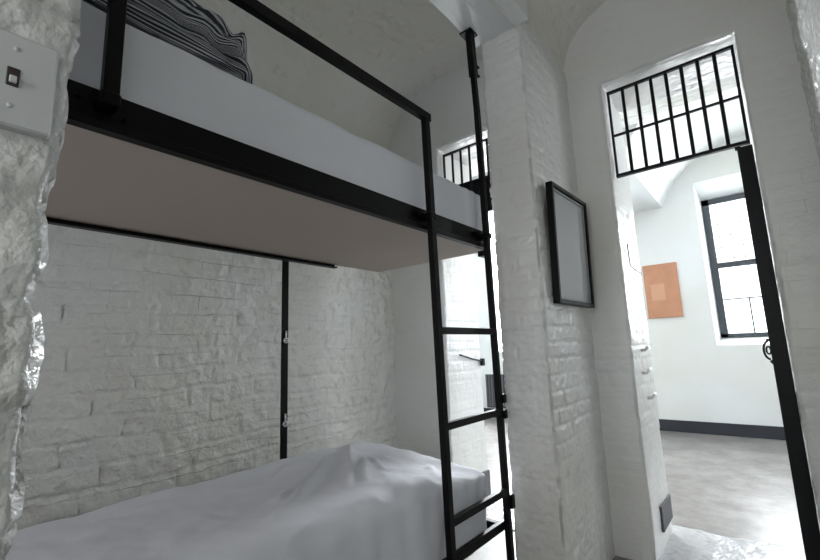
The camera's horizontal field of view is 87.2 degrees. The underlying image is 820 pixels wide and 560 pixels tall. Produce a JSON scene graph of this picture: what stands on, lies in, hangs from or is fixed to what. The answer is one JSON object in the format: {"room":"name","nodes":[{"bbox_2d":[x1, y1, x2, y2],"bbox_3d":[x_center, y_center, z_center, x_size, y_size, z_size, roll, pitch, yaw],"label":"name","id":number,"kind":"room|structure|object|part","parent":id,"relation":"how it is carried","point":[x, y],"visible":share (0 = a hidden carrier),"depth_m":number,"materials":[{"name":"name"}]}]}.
{"room":"prison interior","nodes":[
{"label":"prison interior","id":0,"kind":"room"},
{"bbox_2d":[17,87,396,530],"bbox_3d":[-1.435,0.067,1.921,0.051,2.820,4.120,-10,-12,39],"label":"wall","id":1,"kind":"structure","parent":0,"point":[160,369],"depth_m":2.19,"materials":[{"name":"white brick"}]},
{"bbox_2d":[0,0,615,559],"bbox_3d":[-0.331,-0.400,1.108,0.250,3.400,4.190,-10,-12,39],"label":"wall","id":2,"kind":"structure","parent":0,"point":[560,489],"depth_m":2.00,"materials":[{"name":"white brick"}]},
{"bbox_2d":[0,28,58,139],"bbox_3d":[-0.569,-0.281,0.612,0.042,0.139,0.097,-10,-12,39],"label":"light switch","id":3,"kind":"object","parent":2,"relation":"attached to","point":[28,68],"visible":1,"depth_m":0.61,"materials":[{"name":"grey plastic"}]},
{"bbox_2d":[429,0,527,46],"bbox_3d":[-0.608,-1.547,0.993,0.305,0.153,3.430,-10,-12,39],"label":"trim","id":4,"kind":"structure","parent":2,"relation":"attached to","point":[482,16],"depth_m":2.15,"materials":[{"name":"white paint"}]},
{"bbox_2d":[545,181,594,307],"bbox_3d":[0.851,-0.166,2.273,0.035,0.605,0.484,-8,-11,40],"label":"picture frame","id":5,"kind":"object","parent":2,"relation":"attached to","point":[572,282],"visible":1,"depth_m":2.25,"materials":[{"name":"black wood"}]},
{"bbox_3d":[0.844,-0.165,2.278,0.016,0.561,0.440,-8,-11,40],"label":"panel","id":6,"kind":"part","parent":5,"relation":"part of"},
{"bbox_2d":[194,0,606,149],"bbox_3d":[-0.496,-1.625,1.361,2.596,0.590,4.120,-10,-12,39],"label":"ceiling","id":7,"kind":"structure","parent":0,"point":[406,45],"depth_m":2.87,"materials":[{"name":"white paint"}]},
{"bbox_2d":[388,0,819,559],"bbox_3d":[1.020,-0.138,2.861,2.750,3.350,0.476,-10,-12,39],"label":"wall","id":8,"kind":"structure","parent":0,"point":[621,43],"depth_m":2.45,"materials":[{"name":"white paint"}]},
{"bbox_2d":[442,138,492,211],"bbox_3d":[0.542,-0.759,3.134,0.705,0.547,0.030,-10,-12,39],"label":"bars","id":9,"kind":"object","parent":8,"relation":"in","point":[472,185],"visible":0.27,"depth_m":3.21,"materials":[{"name":"black paint"}]},
{"bbox_3d":[0.555,-0.621,3.121,0.685,0.250,0.006,-10,-12,39],"label":"plate","id":10,"kind":"part","parent":9,"relation":"part of","materials":[{"name":"black paint"}]},
{"bbox_2d":[459,354,484,365],"bbox_3d":[0.478,0.615,3.312,0.028,0.099,0.336,-10,-12,39],"label":"door latch","id":11,"kind":"object","parent":8,"relation":"in","point":[482,360],"depth_m":3.40,"materials":[{"name":"black paint"}]},
{"bbox_3d":[0.477,0.599,3.309,0.018,0.070,0.327,-10,-12,39],"label":"rod","id":12,"kind":"part","parent":11,"relation":"part of","materials":[{"name":"black paint"}]},
{"bbox_2d":[482,469,672,532],"bbox_3d":[0.984,1.442,2.827,1.246,0.215,0.265,-10,-12,39],"label":"baseboard","id":13,"kind":"object","parent":8,"relation":"attached to","point":[665,508],"visible":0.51,"depth_m":2.46,"materials":[{"name":"grey paint"}]},
{"bbox_2d":[627,244,641,273],"bbox_3d":[1.385,-0.126,2.654,0.007,0.148,0.305,-10,-12,39],"label":"wire","id":14,"kind":"object","parent":8,"relation":"attached to","point":[627,244],"visible":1,"depth_m":2.55,"materials":[{"name":"grey paint"}]},
{"bbox_2d":[642,367,651,374],"bbox_3d":[1.362,0.523,2.479,0.042,0.037,0.061,-10,-12,39],"label":"hook","id":15,"kind":"object","parent":8,"relation":"attached to","point":[649,368],"depth_m":2.46,"materials":[{"name":"white paint"}]},
{"bbox_2d":[648,392,656,399],"bbox_3d":[1.399,0.670,2.494,0.042,0.037,0.061,-10,-12,39],"label":"hook","id":16,"kind":"object","parent":8,"relation":"attached to","point":[654,394],"depth_m":2.48,"materials":[{"name":"white paint"}]},
{"bbox_2d":[606,44,749,177],"bbox_3d":[1.452,-0.913,2.394,0.624,0.547,0.028,-10,-12,39],"label":"bars","id":17,"kind":"object","parent":8,"relation":"in","point":[728,146],"visible":1,"depth_m":2.36,"materials":[{"name":"black paint"}]},
{"bbox_2d":[735,144,819,559],"bbox_3d":[1.911,0.378,2.260,0.074,2.065,0.674,-9,-11,36],"label":"door","id":18,"kind":"structure","parent":8,"relation":"in","point":[804,495],"depth_m":1.99,"materials":[{"name":"black metal"}]},
{"bbox_3d":[2.095,0.417,2.517,0.054,0.149,0.022,-10,-12,39],"label":"door handle","id":19,"kind":"part","parent":18,"relation":"part of","materials":[{"name":"black paint"}]},
{"bbox_2d":[472,89,744,242],"bbox_3d":[2.334,-1.672,4.662,8.200,1.140,3.640,-10,-12,39],"label":"ceiling","id":20,"kind":"structure","parent":0,"point":[649,190],"depth_m":4.87,"materials":[{"name":"white paint"}]},
{"bbox_2d":[474,135,783,426],"bbox_3d":[3.496,-0.135,5.774,8.400,4.100,0.470,-10,-12,39],"label":"wall","id":21,"kind":"structure","parent":0,"point":[702,375],"depth_m":5.40,"materials":[{"name":"white paint"}]},
{"bbox_2d":[485,374,505,407],"bbox_3d":[1.444,1.773,6.882,0.500,0.520,0.066,-10,-12,39],"label":"wall heater","id":22,"kind":"object","parent":21,"relation":"attached to","point":[490,394],"visible":0.48,"depth_m":6.96,"materials":[{"name":"grey paint"}]},
{"bbox_2d":[484,408,785,439],"bbox_3d":[3.411,1.794,5.268,8.200,0.139,0.024,-10,-12,39],"label":"baseboard","id":23,"kind":"structure","parent":21,"relation":"attached to","point":[714,428],"depth_m":5.04,"materials":[{"name":"black paint"}]},
{"bbox_2d":[642,262,682,318],"bbox_3d":[3.273,0.138,5.595,0.390,0.700,0.030,-10,-12,39],"label":"board","id":24,"kind":"object","parent":21,"relation":"attached to","point":[661,282],"visible":1,"depth_m":5.58,"materials":[{"name":"wood"}]},
{"bbox_2d":[701,192,767,337],"bbox_3d":[4.188,-0.205,5.280,0.820,1.770,0.133,-10,-12,39],"label":"window","id":25,"kind":"structure","parent":21,"relation":"in","point":[715,266],"depth_m":5.43,"materials":[{"name":"grey paint"}]},
{"bbox_2d":[464,417,805,559],"bbox_3d":[0.943,1.515,2.286,8.200,0.110,8.200,-10,-12,39],"label":"floor","id":26,"kind":"structure","parent":0,"point":[726,486],"depth_m":3.04,"materials":[{"name":"concrete"}]},
{"bbox_2d":[44,0,514,559],"bbox_3d":[-0.830,-0.028,1.231,0.859,2.742,3.018,-10,-12,39],"label":"bunk bed","id":27,"kind":"object","parent":26,"relation":"on","point":[125,167],"visible":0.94,"depth_m":1.48,"materials":[{"name":"black metal"}]},
{"bbox_3d":[-1.264,-0.220,1.388,0.035,0.041,2.665,-10,-12,39],"label":"rail","id":28,"kind":"part","parent":27,"relation":"part of","materials":[{"name":"black metal"}]},
{"bbox_2d":[6,442,486,559],"bbox_3d":[-0.852,0.868,1.081,0.833,0.450,2.861,-10,-12,39],"label":"sheet","id":29,"kind":"object","parent":27,"relation":"on","point":[364,500],"visible":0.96,"depth_m":1.38,"materials":[{"name":"white fabric"}]},
{"bbox_2d":[68,1,481,230],"bbox_3d":[-0.849,-0.408,1.316,0.764,0.286,2.948,-10,-12,39],"label":"mattress","id":30,"kind":"object","parent":27,"relation":"on","point":[158,75],"visible":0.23,"depth_m":1.21,"materials":[{"name":"white fabric"}]},
{"bbox_2d":[82,0,252,84],"bbox_3d":[-0.961,-0.724,0.999,0.425,0.235,1.256,-10,-12,39],"label":"striped pillow","id":31,"kind":"object","parent":30,"relation":"on","point":[190,27],"visible":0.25,"depth_m":1.16,"materials":[{"name":"black fabric"}]},
{"bbox_3d":[-0.565,-0.346,1.031,0.030,0.093,2.985,-10,-12,39],"label":"rail","id":32,"kind":"part","parent":27,"relation":"part of","materials":[{"name":"black metal"}]},
{"bbox_3d":[0.306,-1.287,2.261,0.070,0.009,0.075,-10,-12,39],"label":"ceiling plate","id":33,"kind":"part","parent":27,"relation":"part of","materials":[{"name":"black metal"}]},
{"bbox_3d":[-0.518,0.943,0.805,0.022,0.037,2.960,-10,-12,39],"label":"rail","id":34,"kind":"part","parent":27,"relation":"part of","materials":[{"name":"black metal"}]},
{"bbox_3d":[0.372,-0.129,2.154,0.044,0.027,0.060,-10,-12,39],"label":"corner plate","id":35,"kind":"part","parent":27,"relation":"part of","materials":[{"name":"black metal"}]},
{"bbox_3d":[0.082,1.141,2.156,0.795,0.037,0.030,-10,-12,39],"label":"rail","id":36,"kind":"part","parent":27,"relation":"part of","materials":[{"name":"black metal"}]},
{"bbox_2d":[786,0,819,164],"bbox_3d":[0.555,-0.269,0.306,0.032,2.820,4.120,-10,-12,39],"label":"wall","id":37,"kind":"structure","parent":0,"point":[804,15],"depth_m":1.79,"materials":[{"name":"white paint"}]},
{"bbox_3d":[1.586,-1.773,3.762,8.205,0.223,1.330,-10,-12,39],"label":"ceiling","id":38,"kind":"structure","parent":0,"visible":0},
{"bbox_2d":[468,73,741,176],"bbox_3d":[1.778,-1.618,3.966,8.200,0.530,0.100,-10,-12,39],"label":"trim","id":39,"kind":"structure","parent":38,"relation":"attached to","point":[728,85],"depth_m":3.56,"materials":[{"name":"white paint"}]}
]}

